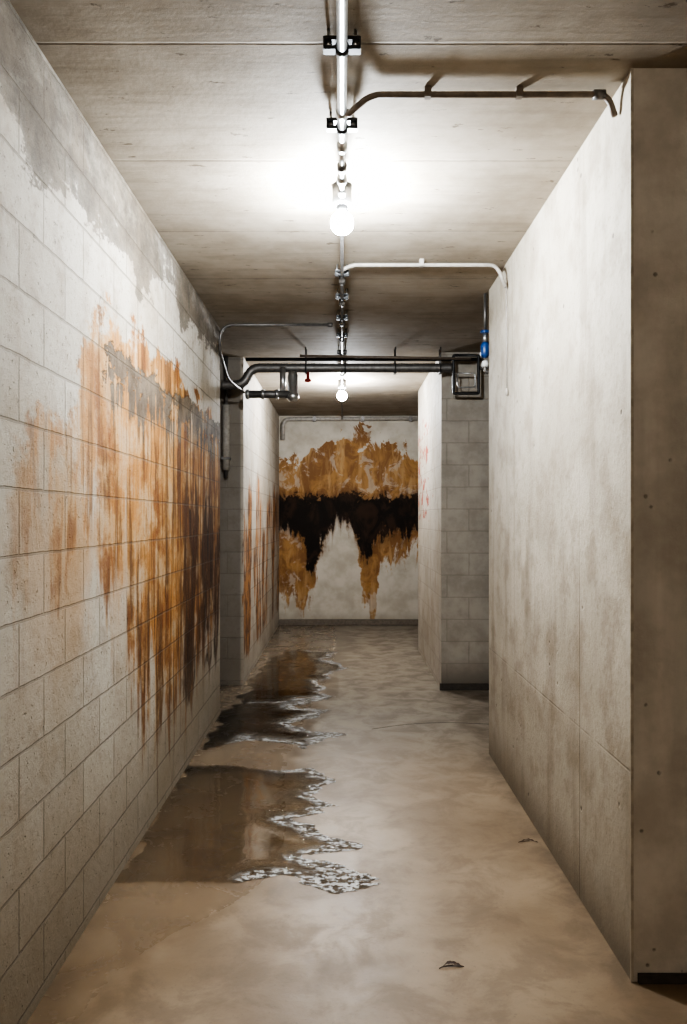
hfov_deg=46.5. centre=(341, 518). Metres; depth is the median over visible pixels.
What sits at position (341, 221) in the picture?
globe lamp
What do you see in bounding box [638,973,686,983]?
baseboard
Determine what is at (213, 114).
ceiling
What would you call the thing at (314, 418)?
conduit
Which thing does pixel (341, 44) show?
conduit
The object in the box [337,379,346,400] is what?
globe lamp
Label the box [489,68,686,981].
wall
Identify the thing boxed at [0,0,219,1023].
wall
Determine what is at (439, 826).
floor
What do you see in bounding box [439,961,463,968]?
dry leaf
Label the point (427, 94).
conduit
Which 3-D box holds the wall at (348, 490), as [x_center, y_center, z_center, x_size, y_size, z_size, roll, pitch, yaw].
[0.000,0.020,11.800,5.600,3.060,0.200,0,0,0]
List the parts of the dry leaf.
blade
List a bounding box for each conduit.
[218,323,332,392]
[281,416,417,439]
[323,0,360,419]
[343,259,507,395]
[345,86,617,117]
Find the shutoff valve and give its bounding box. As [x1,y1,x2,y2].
[480,293,488,373]
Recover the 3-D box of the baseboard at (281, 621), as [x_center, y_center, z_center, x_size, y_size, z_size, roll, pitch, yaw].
[0.840,1.508,11.670,3.520,0.085,0.060,0,0,0]
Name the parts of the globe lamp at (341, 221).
bulb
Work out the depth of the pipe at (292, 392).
7.01 m
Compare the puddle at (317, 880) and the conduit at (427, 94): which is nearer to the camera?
the conduit at (427, 94)
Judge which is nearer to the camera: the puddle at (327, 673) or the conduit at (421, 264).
the conduit at (421, 264)
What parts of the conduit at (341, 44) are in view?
clamp plate, clamp plate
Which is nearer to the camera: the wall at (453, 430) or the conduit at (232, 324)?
the conduit at (232, 324)
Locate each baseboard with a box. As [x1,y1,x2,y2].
[279,619,417,624]
[440,683,488,689]
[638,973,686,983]
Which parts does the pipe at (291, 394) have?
hanger rod, strut frame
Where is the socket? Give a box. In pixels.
[336,203,347,211]
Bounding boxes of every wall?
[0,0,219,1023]
[220,357,278,684]
[279,416,417,618]
[418,352,488,686]
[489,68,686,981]
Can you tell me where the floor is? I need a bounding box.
[26,625,686,1023]
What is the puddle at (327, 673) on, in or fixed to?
on the floor
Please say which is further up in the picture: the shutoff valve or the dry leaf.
the shutoff valve
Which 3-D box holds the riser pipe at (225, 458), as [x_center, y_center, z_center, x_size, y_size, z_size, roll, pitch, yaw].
[-1.076,-0.945,7.426,0.080,1.130,0.088,0,0,0]
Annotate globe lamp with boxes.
[331,182,352,234]
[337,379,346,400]
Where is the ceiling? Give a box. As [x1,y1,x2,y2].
[9,0,686,415]
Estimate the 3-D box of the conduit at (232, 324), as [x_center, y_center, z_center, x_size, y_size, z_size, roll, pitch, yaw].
[-0.512,-1.300,6.553,0.885,0.402,0.898,0,0,0]
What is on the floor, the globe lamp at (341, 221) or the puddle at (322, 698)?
the puddle at (322, 698)
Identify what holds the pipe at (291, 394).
hanging from the ceiling
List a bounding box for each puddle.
[212,696,347,748]
[220,768,377,893]
[265,649,348,701]
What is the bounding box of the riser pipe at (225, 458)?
[221,356,230,477]
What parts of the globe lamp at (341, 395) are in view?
bulb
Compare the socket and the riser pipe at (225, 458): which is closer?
the socket
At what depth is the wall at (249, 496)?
7.87 m

